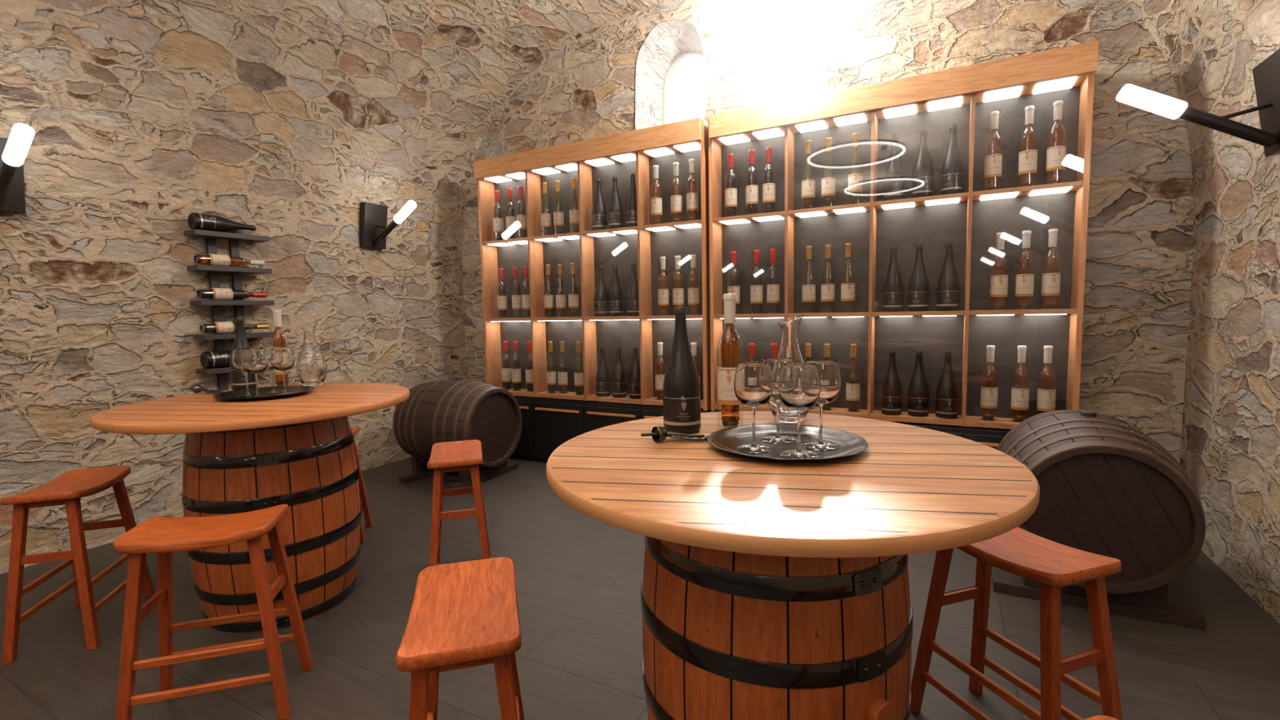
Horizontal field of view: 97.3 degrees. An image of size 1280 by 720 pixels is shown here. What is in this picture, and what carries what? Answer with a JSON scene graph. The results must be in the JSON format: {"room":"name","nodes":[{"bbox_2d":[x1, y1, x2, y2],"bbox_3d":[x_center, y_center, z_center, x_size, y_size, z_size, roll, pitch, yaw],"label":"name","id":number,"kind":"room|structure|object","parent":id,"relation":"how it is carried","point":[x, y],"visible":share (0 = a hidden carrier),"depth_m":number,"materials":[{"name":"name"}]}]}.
{"room":"wine cellar","nodes":[
{"label":"wine cellar","id":0,"kind":"room"},
{"bbox_2d":[0,25,472,574],"bbox_3d":[-4.724,-0.098,1.225,0.277,3.116,12.152,1,6,28],"label":"wall","id":1,"kind":"structure","parent":0,"point":[97,289],"depth_m":3.94,"materials":[{"name":"stone"}]},
{"bbox_2d":[0,123,35,213],"bbox_3d":[-3.472,-1.057,3.089,0.654,0.416,0.240,1,6,28],"label":"wall sconce","id":2,"kind":"object","parent":1,"relation":"attached to","point":[14,149],"visible":1,"depth_m":3.08,"materials":[{"name":"black"}]},
{"bbox_2d":[183,229,274,391],"bbox_3d":[-3.101,-0.390,4.297,0.179,1.240,0.505,1,6,28],"label":"rack","id":3,"kind":"object","parent":1,"relation":"attached to","point":[233,236],"visible":0.77,"depth_m":4.24,"materials":[{"name":"metal"}]},
{"bbox_2d":[200,350,231,368],"bbox_3d":[-3.086,-0.017,4.299,0.131,0.128,0.421,2,6,30],"label":"wine bottle","id":4,"kind":"object","parent":3,"relation":"on","point":[219,358],"visible":0.63,"depth_m":4.14,"materials":[{"name":"black"}]},
{"bbox_2d":[187,212,256,231],"bbox_3d":[-3.106,-1.013,4.212,0.131,0.128,0.421,2,6,30],"label":"wine bottle","id":5,"kind":"object","parent":3,"relation":"on","point":[196,220],"visible":0.96,"depth_m":4.10,"materials":[{"name":"black"}]},
{"bbox_2d":[183,229,269,242],"bbox_3d":[-3.102,-0.932,4.244,0.155,0.036,0.505,1,6,28],"label":"shelf","id":6,"kind":"object","parent":3,"relation":"attached to","point":[210,236],"depth_m":4.19,"materials":[{"name":"grey paint"}]},
{"bbox_2d":[193,253,264,266],"bbox_3d":[-3.094,-0.747,4.257,0.091,0.090,0.463,2,6,29],"label":"wine bottle","id":7,"kind":"object","parent":3,"relation":"on","point":[215,260],"visible":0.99,"depth_m":4.18,"materials":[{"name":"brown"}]},
{"bbox_2d":[186,264,271,274],"bbox_3d":[-3.096,-0.683,4.266,0.155,0.036,0.505,1,6,28],"label":"shelf","id":8,"kind":"object","parent":3,"relation":"attached to","point":[211,269],"depth_m":4.21,"materials":[{"name":"grey paint"}]},
{"bbox_2d":[195,288,266,300],"bbox_3d":[-3.088,-0.498,4.278,0.092,0.090,0.463,2,6,29],"label":"wine bottle","id":9,"kind":"object","parent":3,"relation":"on","point":[216,294],"visible":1,"depth_m":4.20,"materials":[{"name":"red glass"}]},
{"bbox_2d":[190,300,274,305],"bbox_3d":[-3.091,-0.434,4.287,0.155,0.036,0.505,1,6,28],"label":"shelf","id":10,"kind":"object","parent":3,"relation":"attached to","point":[192,302],"depth_m":4.21,"materials":[{"name":"grey paint"}]},
{"bbox_2d":[193,332,273,340],"bbox_3d":[-3.086,-0.185,4.309,0.155,0.036,0.505,1,6,28],"label":"shelf","id":11,"kind":"object","parent":3,"relation":"attached to","point":[215,336],"depth_m":4.20,"materials":[{"name":"grey paint"}]},
{"bbox_2d":[198,321,269,334],"bbox_3d":[-3.083,-0.249,4.300,0.091,0.091,0.464,2,6,29],"label":"wine bottle","id":12,"kind":"object","parent":3,"relation":"on","point":[220,327],"visible":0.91,"depth_m":4.20,"materials":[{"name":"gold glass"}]},
{"bbox_2d":[359,200,416,248],"bbox_3d":[-2.315,-1.268,5.239,0.654,0.416,0.240,1,6,28],"label":"wall sconce","id":13,"kind":"object","parent":1,"relation":"attached to","point":[374,230],"visible":1,"depth_m":5.28,"materials":[{"name":"black"}]},
{"bbox_2d":[0,0,1181,165],"bbox_3d":[-2.125,-2.131,-0.373,5.765,1.122,12.157,1,6,28],"label":"ceiling","id":14,"kind":"structure","parent":0,"point":[429,76],"depth_m":4.55,"materials":[{"name":"stone"}]},
{"bbox_2d":[0,456,1279,719],"bbox_3d":[-2.051,1.551,-0.053,6.837,0.060,12.452,1,6,28],"label":"floor","id":15,"kind":"structure","parent":0,"point":[579,576],"depth_m":2.50,"materials":[{"name":"stone"}]},
{"bbox_2d":[0,465,155,664],"bbox_3d":[-2.700,0.931,2.711,0.330,0.725,0.534,-3,5,-18],"label":"bar stool","id":16,"kind":"object","parent":15,"relation":"on","point":[67,489],"visible":0.98,"depth_m":2.54,"materials":[{"name":"brown wood"}]},
{"bbox_2d":[112,503,313,719],"bbox_3d":[-1.602,0.959,2.126,0.534,0.725,0.330,-3,5,-16],"label":"bar stool","id":17,"kind":"object","parent":15,"relation":"on","point":[164,536],"visible":1,"depth_m":2.06,"materials":[{"name":"brown wood"}]},
{"bbox_2d":[89,382,409,633],"bbox_3d":[-1.884,0.727,2.928,1.323,1.060,1.323,-3,5,-19],"label":"table","id":18,"kind":"object","parent":15,"relation":"on","point":[297,451],"visible":0.87,"depth_m":2.63,"materials":[{"name":"brown wood"}]},
{"bbox_2d":[229,317,256,390],"bbox_3d":[-2.325,-0.038,3.290,0.127,0.420,0.128,-4,6,-34],"label":"wine bottle","id":19,"kind":"object","parent":18,"relation":"on","point":[237,378],"visible":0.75,"depth_m":3.26,"materials":[{"name":"black"}]},
{"bbox_2d":[213,386,315,400],"bbox_3d":[-1.993,0.179,3.001,0.459,0.023,0.452,1,6,28],"label":"serving tray","id":20,"kind":"object","parent":18,"relation":"on","point":[297,390],"visible":0.9,"depth_m":3.03,"materials":[{"name":"grey metal"}]},
{"bbox_2d":[241,348,268,396],"bbox_3d":[-1.972,0.070,2.891,0.112,0.251,0.112,-5,6,-39],"label":"wine glass","id":21,"kind":"object","parent":20,"relation":"on","point":[254,361],"visible":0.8,"depth_m":2.85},
{"bbox_2d":[270,346,294,395],"bbox_3d":[-1.907,0.058,3.013,0.112,0.251,0.112,-5,6,-39],"label":"wine glass","id":22,"kind":"object","parent":20,"relation":"on","point":[282,358],"visible":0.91,"depth_m":2.97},
{"bbox_2d":[270,309,291,386],"bbox_3d":[-2.153,-0.070,3.365,0.091,0.462,0.090,-5,6,-38],"label":"wine bottle","id":23,"kind":"object","parent":18,"relation":"on","point":[278,337],"visible":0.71,"depth_m":3.34,"materials":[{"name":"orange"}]},
{"bbox_2d":[296,321,327,386],"bbox_3d":[-1.983,-0.036,3.390,0.163,0.384,0.163,-6,7,-42],"label":"decanter","id":24,"kind":"object","parent":18,"relation":"on","point":[311,364],"visible":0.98,"depth_m":3.35,"materials":[{"name":"clear glass"}]},
{"bbox_2d":[350,426,372,543],"bbox_3d":[-2.107,0.832,3.719,0.534,0.725,0.330,-3,5,-17],"label":"bar stool","id":25,"kind":"object","parent":15,"relation":"on","point":[364,505],"visible":0.12,"depth_m":3.89,"materials":[{"name":"brown wood"}]},
{"bbox_2d":[426,440,490,566],"bbox_3d":[-1.009,0.859,3.142,0.330,0.725,0.534,-3,5,-17],"label":"bar stool","id":26,"kind":"object","parent":15,"relation":"on","point":[467,455],"visible":0.94,"depth_m":2.96,"materials":[{"name":"brown wood"}]},
{"bbox_2d":[399,457,518,488],"bbox_3d":[-1.645,0.959,5.159,0.670,0.203,0.800,1,6,28],"label":"cradle","id":27,"kind":"object","parent":15,"relation":"on","point":[420,470],"visible":0.59,"depth_m":5.03,"materials":[{"name":"brown wood"}]},
{"bbox_2d":[392,377,522,468],"bbox_3d":[-1.653,0.567,5.125,0.920,0.822,0.802,1,6,28],"label":"wine cask","id":28,"kind":"object","parent":27,"relation":"on","point":[457,409],"visible":0.78,"depth_m":4.87,"materials":[{"name":"brown wood"}]},
{"bbox_2d":[395,556,524,719],"bbox_3d":[-0.456,0.988,1.512,0.330,0.725,0.534,-2,5,-15],"label":"bar stool","id":29,"kind":"object","parent":15,"relation":"on","point":[463,615],"visible":1,"depth_m":1.41,"materials":[{"name":"brown wood"}]},
{"bbox_2d":[509,395,711,462],"bbox_3d":[-0.419,0.692,5.444,2.424,0.634,0.474,1,6,28],"label":"base cabinet","id":30,"kind":"object","parent":15,"relation":"on","point":[548,424],"visible":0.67,"depth_m":5.37,"materials":[{"name":"black paint"}]},
{"bbox_2d":[473,117,711,410],"bbox_3d":[-0.449,-0.795,5.322,2.435,2.349,0.462,1,6,28],"label":"wine cabinet","id":31,"kind":"object","parent":30,"relation":"on","point":[620,155],"visible":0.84,"depth_m":5.21,"materials":[{"name":"brown wood"}]},
{"bbox_2d":[505,187,516,239],"bbox_3d":[-1.284,-1.448,5.596,0.099,0.504,0.098,-1,5,2],"label":"wine bottle","id":32,"kind":"object","parent":31,"relation":"on","point":[511,227],"visible":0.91,"depth_m":5.57,"materials":[{"name":"red glass"}]},
{"bbox_2d":[483,219,701,246],"bbox_3d":[-0.494,-1.163,5.215,2.369,0.028,0.199,1,6,28],"label":"shelf","id":33,"kind":"object","parent":31,"relation":"attached to","point":[690,225],"depth_m":5.13,"materials":[{"name":"brown wood"}]},
{"bbox_2d":[486,315,702,321],"bbox_3d":[-0.478,-0.391,5.282,2.369,0.029,0.199,1,6,28],"label":"shelf","id":34,"kind":"object","parent":31,"relation":"attached to","point":[491,317],"depth_m":5.21,"materials":[{"name":"brown wood"}]},
{"bbox_2d":[591,178,607,230],"bbox_3d":[-0.371,-1.403,5.110,0.137,0.462,0.138,-1,5,0],"label":"wine bottle","id":35,"kind":"object","parent":31,"relation":"on","point":[599,219],"visible":0.81,"depth_m":5.07,"materials":[{"name":"black"}]},
{"bbox_2d":[593,266,608,316],"bbox_3d":[-0.357,-0.631,5.170,0.137,0.462,0.138,0,5,17],"label":"wine bottle","id":36,"kind":"object","parent":31,"relation":"on","point":[601,295],"visible":0.99,"depth_m":5.13,"materials":[{"name":"black"}]},
{"bbox_2d":[595,346,610,396],"bbox_3d":[-0.347,0.105,5.245,0.137,0.462,0.138,0,5,13],"label":"wine bottle","id":37,"kind":"object","parent":31,"relation":"on","point":[602,377],"visible":1,"depth_m":5.20,"materials":[{"name":"black"}]},
{"bbox_2d":[502,387,703,408],"bbox_3d":[-0.462,0.351,5.346,2.369,0.039,0.199,1,6,28],"label":"shelf","id":38,"kind":"object","parent":31,"relation":"attached to","point":[651,399],"depth_m":5.29,"materials":[{"name":"brown wood"}]},
{"bbox_2d":[608,176,623,228],"bbox_3d":[-0.220,-1.399,5.023,0.137,0.462,0.138,1,6,28],"label":"wine bottle","id":39,"kind":"object","parent":31,"relation":"on","point":[615,217],"visible":0.81,"depth_m":4.98,"materials":[{"name":"black"}]},
{"bbox_2d":[608,265,623,316],"bbox_3d":[-0.220,-0.629,5.112,0.137,0.462,0.138,-2,5,-7],"label":"wine bottle","id":40,"kind":"object","parent":31,"relation":"on","point":[615,299],"visible":0.98,"depth_m":5.07,"materials":[{"name":"black"}]},
{"bbox_2d":[611,346,626,397],"bbox_3d":[-0.193,0.109,5.160,0.137,0.462,0.138,0,5,10],"label":"wine bottle","id":41,"kind":"object","parent":31,"relation":"on","point":[619,380],"visible":1,"depth_m":5.12,"materials":[{"name":"black"}]},
{"bbox_2d":[625,173,637,226],"bbox_3d":[-0.059,-1.394,4.934,0.137,0.462,0.138,-1,5,4],"label":"wine bottle","id":42,"kind":"object","parent":31,"relation":"on","point":[631,204],"visible":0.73,"depth_m":4.89,"materials":[{"name":"black"}]},
{"bbox_2d":[626,263,639,315],"bbox_3d":[-0.055,-0.625,5.025,0.137,0.462,0.138,-2,5,-4],"label":"wine bottle","id":43,"kind":"object","parent":31,"relation":"on","point":[632,297],"visible":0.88,"depth_m":4.98,"materials":[{"name":"black"}]},
{"bbox_2d":[628,346,640,399],"bbox_3d":[-0.037,0.113,5.071,0.137,0.462,0.138,2,6,29],"label":"wine bottle","id":44,"kind":"object","parent":31,"relation":"on","point":[634,379],"visible":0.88,"depth_m":5.03,"materials":[{"name":"black"}]},
{"bbox_2d":[650,164,662,224],"bbox_3d":[0.141,-1.411,4.837,0.099,0.504,0.098,0,5,18],"label":"wine bottle","id":45,"kind":"object","parent":31,"relation":"on","point":[656,201],"visible":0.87,"depth_m":4.81,"materials":[{"name":"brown glass"}]},
{"bbox_2d":[654,342,665,399],"bbox_3d":[0.182,0.097,4.961,0.099,0.504,0.098,-1,5,3],"label":"wine bottle","id":46,"kind":"object","parent":31,"relation":"on","point":[660,375],"visible":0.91,"depth_m":4.93,"materials":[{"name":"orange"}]},
{"bbox_2d":[657,256,669,315],"bbox_3d":[0.202,-0.639,4.872,0.099,0.504,0.098,-1,5,8],"label":"wine bottle","id":47,"kind":"object","parent":31,"relation":"on","point":[663,292],"visible":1,"depth_m":4.84,"materials":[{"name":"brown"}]},
{"bbox_2d":[671,161,682,222],"bbox_3d":[0.307,-1.407,4.750,0.099,0.504,0.098,1,5,19],"label":"wine bottle","id":48,"kind":"object","parent":31,"relation":"on","point":[677,198],"visible":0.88,"depth_m":4.72,"materials":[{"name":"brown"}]},
{"bbox_2d":[672,255,684,315],"bbox_3d":[0.327,-0.636,4.816,0.099,0.504,0.098,0,5,18],"label":"wine bottle","id":49,"kind":"object","parent":31,"relation":"on","point":[678,291],"visible":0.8,"depth_m":4.78,"materials":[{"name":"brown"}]},
{"bbox_2d":[686,159,698,220],"bbox_3d":[0.432,-1.402,4.662,0.099,0.504,0.098,1,6,28],"label":"wine bottle","id":50,"kind":"object","parent":31,"relation":"on","point":[692,196],"visible":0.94,"depth_m":4.63,"materials":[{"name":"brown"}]},
{"bbox_2d":[687,254,699,315],"bbox_3d":[0.452,-0.633,4.749,0.099,0.504,0.098,-1,5,4],"label":"wine bottle","id":51,"kind":"object","parent":31,"relation":"on","point":[693,291],"visible":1,"depth_m":4.72,"materials":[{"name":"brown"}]},
{"bbox_2d":[546,411,1039,719],"bbox_3d":[0.386,0.788,1.677,1.279,1.060,1.279,-2,5,-14],"label":"table","id":52,"kind":"object","parent":15,"relation":"on","point":[771,590],"visible":0.96,"depth_m":1.32,"materials":[{"name":"brown wood"}]},
{"bbox_2d":[640,426,708,442],"bbox_3d":[0.113,0.229,1.756,0.219,0.051,0.052,-2,5,-6],"label":"corkscrew","id":53,"kind":"object","parent":52,"relation":"on","point":[659,433],"visible":0.95,"depth_m":1.75,"materials":[{"name":"grey metal"}]},
{"bbox_2d":[662,306,701,434],"bbox_3d":[0.139,0.032,1.896,0.127,0.420,0.128,-1,5,2],"label":"wine bottle","id":54,"kind":"object","parent":52,"relation":"on","point":[681,385],"visible":0.95,"depth_m":1.86,"materials":[{"name":"black"}]},
{"bbox_2d":[716,293,742,426],"bbox_3d":[0.317,-0.001,1.979,0.091,0.462,0.090,0,5,16],"label":"wine bottle","id":55,"kind":"object","parent":52,"relation":"on","point":[730,346],"visible":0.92,"depth_m":1.95,"materials":[{"name":"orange glass"}]},
{"bbox_2d":[706,423,868,462],"bbox_3d":[0.428,0.244,1.661,0.459,0.023,0.452,1,6,28],"label":"serving tray","id":56,"kind":"object","parent":52,"relation":"on","point":[727,439],"visible":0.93,"depth_m":1.70,"materials":[{"name":"grey metal"}]},
{"bbox_2d":[733,361,773,453],"bbox_3d":[0.327,0.133,1.617,0.112,0.251,0.112,-5,6,-39],"label":"wine glass","id":57,"kind":"object","parent":56,"relation":"on","point":[753,383],"visible":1,"depth_m":1.57,"materials":[{"name":"glass"}]},
{"bbox_2d":[760,357,795,444],"bbox_3d":[0.423,0.121,1.724,0.112,0.251,0.112,-5,6,-39],"label":"wine glass","id":58,"kind":"object","parent":56,"relation":"on","point":[775,363],"visible":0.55,"depth_m":1.70,"materials":[{"name":"glass"}]},
{"bbox_2d":[777,362,820,458],"bbox_3d":[0.437,0.136,1.546,0.112,0.251,0.112,-5,6,-39],"label":"wine glass","id":59,"kind":"object","parent":56,"relation":"on","point":[799,383],"visible":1,"depth_m":1.50,"materials":[{"name":"glass"}]},
{"bbox_2d":[802,359,841,450],"bbox_3d":[0.526,0.127,1.635,0.112,0.251,0.112,-5,6,-39],"label":"wine glass","id":60,"kind":"object","parent":56,"relation":"on","point":[829,373],"visible":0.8,"depth_m":1.59,"materials":[{"name":"glass"}]},
{"bbox_2d":[767,314,809,422],"bbox_3d":[0.540,0.029,2.034,0.163,0.384,0.163,-2,5,-10],"label":"decanter","id":61,"kind":"object","parent":52,"relation":"on","point":[789,348],"visible":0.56,"depth_m":2.00,"materials":[{"name":"clear glass"}]},
{"bbox_2d":[711,409,1065,518],"bbox_3d":[1.755,0.748,4.280,2.424,0.634,0.474,1,6,28],"label":"base cabinet","id":62,"kind":"object","parent":15,"relation":"on","point":[990,437],"visible":0.02,"depth_m":3.77,"materials":[{"name":"black paint"}]},
{"bbox_2d":[707,40,1098,429],"bbox_3d":[1.730,-0.739,4.155,2.437,2.349,0.462,1,6,28],"label":"wine cabinet","id":63,"kind":"object","parent":62,"relation":"on","point":[966,97],"visible":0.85,"depth_m":3.97,"materials":[{"name":"brown wood"}]},
{"bbox_2d":[724,153,737,216],"bbox_3d":[0.731,-1.397,4.524,0.099,0.504,0.098,0,5,10],"label":"wine bottle","id":64,"kind":"object","parent":63,"relation":"on","point":[731,192],"visible":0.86,"depth_m":4.49,"materials":[{"name":"red glass"}]},
{"bbox_2d":[727,251,740,314],"bbox_3d":[0.760,-0.624,4.568,0.099,0.504,0.098,1,5,24],"label":"wine bottle","id":65,"kind":"object","parent":63,"relation":"on","point":[733,288],"visible":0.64,"depth_m":4.54,"materials":[{"name":"red glass"}]},
{"bbox_2d":[745,149,758,214],"bbox_3d":[0.880,-1.391,4.424,0.099,0.504,0.098,1,6,27],"label":"wine bottle","id":66,"kind":"object","parent":63,"relation":"on","point":[752,189],"visible":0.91,"depth_m":4.39,"materials":[{"name":"red glass"}]},
{"bbox_2d":[750,249,763,314],"bbox_3d":[0.930,-0.621,4.487,0.099,0.504,0.098,2,6,33],"label":"wine bottle","id":67,"kind":"object","parent":63,"relation":"on","point":[757,288],"visible":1,"depth_m":4.46,"materials":[{"name":"red glass"}]},
{"bbox_2d":[762,146,775,213],"bbox_3d":[1.001,-1.389,4.367,0.099,0.504,0.098,1,5,21],"label":"wine bottle","id":68,"kind":"object","parent":63,"relation":"on","point":[769,186],"visible":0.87,"depth_m":4.34,"materials":[{"name":"red glass"}]},
{"bbox_2d":[766,248,779,313],"bbox_3d":[1.045,-0.617,4.415,0.099,0.504,0.098,2,6,32],"label":"wine bottle","id":69,"kind":"object","parent":63,"relation":"on","point":[773,288],"visible":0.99,"depth_m":4.38,"materials":[{"name":"red glass"}]},
{"bbox_2d":[801,140,815,208],"bbox_3d":[1.261,-1.382,4.218,0.099,0.505,0.098,-1,5,5],"label":"wine bottle","id":70,"kind":"object","parent":63,"relation":"on","point":[808,184],"visible":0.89,"depth_m":4.19,"materials":[{"name":"glass"}]},
{"bbox_2d":[801,245,815,313],"bbox_3d":[1.285,-0.611,4.283,0.099,0.505,0.098,-1,5,6],"label":"wine bottle","id":71,"kind":"object","parent":63,"relation":"on","point":[808,288],"visible":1,"depth_m":4.26,"materials":[{"name":"glass"}]},
{"bbox_2d":[821,137,835,206],"bbox_3d":[1.393,-1.379,4.160,0.099,0.505,0.098,2,6,32],"label":"wine bottle","id":72,"kind":"object","parent":63,"relation":"on","point":[828,182],"visible":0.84,"depth_m":4.13,"materials":[{"name":"glass"}]},
{"bbox_2d":[821,244,835,312],"bbox_3d":[1.414,-0.609,4.236,0.099,0.505,0.098,0,5,10],"label":"wine bottle","id":73,"kind":"object","parent":63,"relation":"on","point":[828,288],"visible":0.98,"depth_m":4.21,"materials":[{"name":"glass"}]},
{"bbox_2d":[840,243,855,312],"bbox_3d":[1.537,-0.605,4.157,0.099,0.505,0.098,0,5,14],"label":"wine bottle","id":74,"kind":"object","parent":63,"relation":"on","point":[847,287],"visible":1,"depth_m":4.13,"materials":[{"name":"glass"}]},
{"bbox_2d":[845,343,860,411],"bbox_3d":[1.593,0.132,4.205,0.099,0.505,0.098,2,6,31],"label":"wine bottle","id":75,"kind":"object","parent":63,"relation":"on","point":[853,388],"visible":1,"depth_m":4.18,"materials":[{"name":"glass"}]},
{"bbox_2d":[848,133,862,204],"bbox_3d":[1.554,-1.374,4.061,0.099,0.505,0.098,1,5,21],"label":"wine bottle","id":76,"kind":"object","parent":63,"relation":"on","point":[855,178],"visible":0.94,"depth_m":4.04,"materials":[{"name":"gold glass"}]},
{"bbox_2d":[715,403,1026,429],"bbox_3d":[1.711,0.406,4.182,2.369,0.039,0.199,1,6,28],"label":"shelf","id":77,"kind":"object","parent":63,"relation":"attached to","point":[972,420],"depth_m":3.99,"materials":[{"name":"brown wood"}]},
{"bbox_2d":[880,350,902,415],"bbox_3d":[1.823,0.161,4.075,0.137,0.462,0.138,2,6,35],"label":"wine bottle","id":78,"kind":"object","parent":63,"relation":"on","point":[891,390],"visible":1,"depth_m":4.04,"materials":[{"name":"black"}]},
{"bbox_2d":[882,246,903,311],"bbox_3d":[1.808,-0.577,4.019,0.137,0.462,0.138,1,6,28],"label":"wine bottle","id":79,"kind":"object","parent":63,"relation":"on","point":[893,287],"visible":1,"depth_m":3.98,"materials":[{"name":"black"}]},
{"bbox_2d":[884,133,905,200],"bbox_3d":[1.792,-1.348,3.958,0.137,0.462,0.138,0,5,17],"label":"wine bottle","id":80,"kind":"object","parent":63,"relation":"on","point":[895,175],"visible":0.84,"depth_m":3.92,"materials":[{"name":"black"}]},
{"bbox_2d":[714,308,1076,318],"bbox_3d":[1.696,-0.336,4.117,2.369,0.029,0.199,1,6,28],"label":"shelf","id":81,"kind":"object","parent":63,"relation":"attached to","point":[859,313],"depth_m":3.97,"materials":[{"name":"brown wood"}]},
{"bbox_2d":[713,180,1082,224],"bbox_3d":[1.680,-1.107,4.051,2.369,0.028,0.199,1,6,28],"label":"shelf","id":82,"kind":"object","parent":63,"relation":"attached to","point":[1072,188],"depth_m":3.92,"materials":[{"name":"brown wood"}]},
{"bbox_2d":[906,244,928,311],"bbox_3d":[1.950,-0.573,3.939,0.137,0.462,0.138,3,7,42],"label":"wine bottle","id":83,"kind":"object","parent":63,"relation":"on","point":[918,283],"visible":0.98,"depth_m":3.90,"materials":[{"name":"black"}]},
{"bbox_2d":[907,350,928,416],"bbox_3d":[1.981,0.164,4.002,0.137,0.462,0.138,1,5,22],"label":"wine bottle","id":84,"kind":"object","parent":63,"relation":"on","point":[918,390],"visible":1,"depth_m":3.96,"materials":[{"name":"black"}]},
{"bbox_2d":[911,128,933,198],"bbox_3d":[1.946,-1.344,3.874,0.137,0.462,0.138,0,5,12],"label":"wine bottle","id":85,"kind":"object","parent":63,"relation":"on","point":[922,174],"visible":0.88,"depth_m":3.83,"materials":[{"name":"black"}]},
{"bbox_2d":[935,351,958,418],"bbox_3d":[2.133,0.169,3.907,0.137,0.462,0.138,1,5,19],"label":"wine bottle","id":86,"kind":"object","parent":63,"relation":"on","point":[947,393],"visible":1,"depth_m":3.87,"materials":[{"name":"black"}]},
{"bbox_2d":[936,242,959,311],"bbox_3d":[2.109,-0.568,3.847,0.137,0.462,0.138,2,6,35],"label":"wine bottle","id":87,"kind":"object","parent":63,"relation":"on","point":[948,286],"visible":1,"depth_m":3.81,"materials":[{"name":"black"}]},
{"bbox_2d":[940,124,964,195],"bbox_3d":[2.102,-1.340,3.786,0.138,0.462,0.137,-6,7,-43],"label":"wine bottle","id":88,"kind":"object","parent":63,"relation":"on","point":[952,175],"visible":0.81,"depth_m":3.75,"materials":[{"name":"black"}]},
{"bbox_2d":[979,345,998,421],"bbox_3d":[2.351,0.153,3.786,0.099,0.504,0.098,0,5,18],"label":"wine bottle","id":89,"kind":"object","parent":63,"relation":"on","point":[988,392],"visible":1,"depth_m":3.76,"materials":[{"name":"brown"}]},
{"bbox_2d":[983,111,1002,190],"bbox_3d":[2.303,-1.355,3.667,0.099,0.504,0.098,1,6,27],"label":"wine bottle","id":90,"kind":"object","parent":63,"relation":"on","point":[993,159],"visible":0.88,"depth_m":3.64,"materials":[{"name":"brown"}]},
{"bbox_2d":[989,232,1008,310],"bbox_3d":[2.368,-0.583,3.709,0.099,0.504,0.098,1,5,24],"label":"wine bottle","id":91,"kind":"object","parent":63,"relation":"on","point":[999,281],"visible":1,"depth_m":3.68,"materials":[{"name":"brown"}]},
{"bbox_2d":[1010,345,1029,422],"bbox_3d":[2.509,0.157,3.711,0.099,0.504,0.098,1,5,21],"label":"wine bottle","id":92,"kind":"object","parent":63,"relation":"on","point":[1020,393],"visible":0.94,"depth_m":3.69,"materials":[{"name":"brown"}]},
{"bbox_2d":[1014,230,1034,309],"bbox_3d":[2.491,-0.580,3.640,0.099,0.504,0.098,3,7,42],"label":"wine bottle","id":93,"kind":"object","parent":63,"relation":"on","point":[1024,280],"visible":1,"depth_m":3.61,"materials":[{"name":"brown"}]},
{"bbox_2d":[1017,105,1037,186],"bbox_3d":[2.470,-1.351,3.580,0.099,0.504,0.098,3,7,43],"label":"wine bottle","id":94,"kind":"object","parent":63,"relation":"on","point":[1028,157],"visible":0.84,"depth_m":3.55,"materials":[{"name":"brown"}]},
{"bbox_2d":[1036,346,1056,413],"bbox_3d":[2.634,0.160,3.645,0.099,0.504,0.098,0,5,13],"label":"wine bottle","id":95,"kind":"object","parent":63,"relation":"on","point":[1046,398],"visible":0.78,"depth_m":3.62,"materials":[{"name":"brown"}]},
{"bbox_2d":[1040,228,1061,309],"bbox_3d":[2.621,-0.578,3.586,0.099,0.504,0.098,1,5,21],"label":"wine bottle","id":96,"kind":"object","parent":63,"relation":"on","point":[1051,279],"visible":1,"depth_m":3.56,"materials":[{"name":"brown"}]},
{"bbox_2d":[1045,100,1066,183],"bbox_3d":[2.594,-1.347,3.505,0.099,0.504,0.098,0,5,18],"label":"wine bottle","id":97,"kind":"object","parent":63,"relation":"on","point":[1056,153],"visible":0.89,"depth_m":3.48,"materials":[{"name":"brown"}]},
{"bbox_2d":[910,526,1122,719],"bbox_3d":[1.208,0.926,1.830,0.330,0.725,0.534,-3,5,-18],"label":"bar stool","id":98,"kind":"object","parent":15,"relation":"on","point":[1020,552],"visible":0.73,"depth_m":1.72,"materials":[{"name":"brown wood"}]},
{"bbox_2d":[992,574,1205,630],"bbox_3d":[2.319,1.065,2.978,0.800,0.203,0.670,1,6,28],"label":"cradle","id":99,"kind":"object","parent":15,"relation":"on","point":[1150,605],"visible":0.27,"depth_m":2.63,"materials":[{"name":"brown wood"}]},
{"bbox_2d":[996,409,1205,593],"bbox_3d":[2.311,0.674,2.944,0.802,0.822,0.920,1,6,28],"label":"wine cask","id":100,"kind":"object","parent":99,"relation":"on","point":[1121,495],"visible":0.7,"depth_m":2.56,"materials":[{"name":"brown wood"}]},
{"bbox_2d":[462,0,1193,463],"bbox_3d":[0.703,-1.103,4.960,6.312,4.249,0.045,1,6,28],"label":"wall","id":101,"kind":"structure","parent":0,"point":[1140,238],"depth_m":3.80,"materials":[{"name":"stone"}]},
{"bbox_2d":[635,19,706,129],"bbox_3d":[0.384,-2.537,5.274,0.711,1.007,0.520,1,6,28],"label":"window","id":102,"kind":"structure","parent":101,"relation":"in","point":[669,42],"depth_m":5.33,"materials":[{"name":"beige stone"}]},
{"bbox_2d":[741,0,829,109],"bbox_3d":[1.286,-2.489,4.794,0.711,0.976,0.520,1,6,28],"label":"window","id":103,"kind":"structure","parent":101,"relation":"in","point":[772,21],"depth_m":4.84,"materials":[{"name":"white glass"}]},
{"bbox_2d":[1152,0,1279,624],"bbox_3d":[0.557,0.036,-1.604,0.279,3.118,12.152,1,6,28],"label":"wall","id":104,"kind":"structure","parent":0,"point":[1211,49],"depth_m":2.95,"materials":[{"name":"stone"}]},
{"bbox_2d":[1115,48,1279,156],"bbox_3d":[2.611,-1.141,2.599,0.654,0.416,0.240,1,6,28],"label":"wall sconce","id":105,"kind":"object","parent":104,"relation":"attached to","point":[1266,75],"visible":1,"depth_m":2.56,"materials":[{"name":"black"}]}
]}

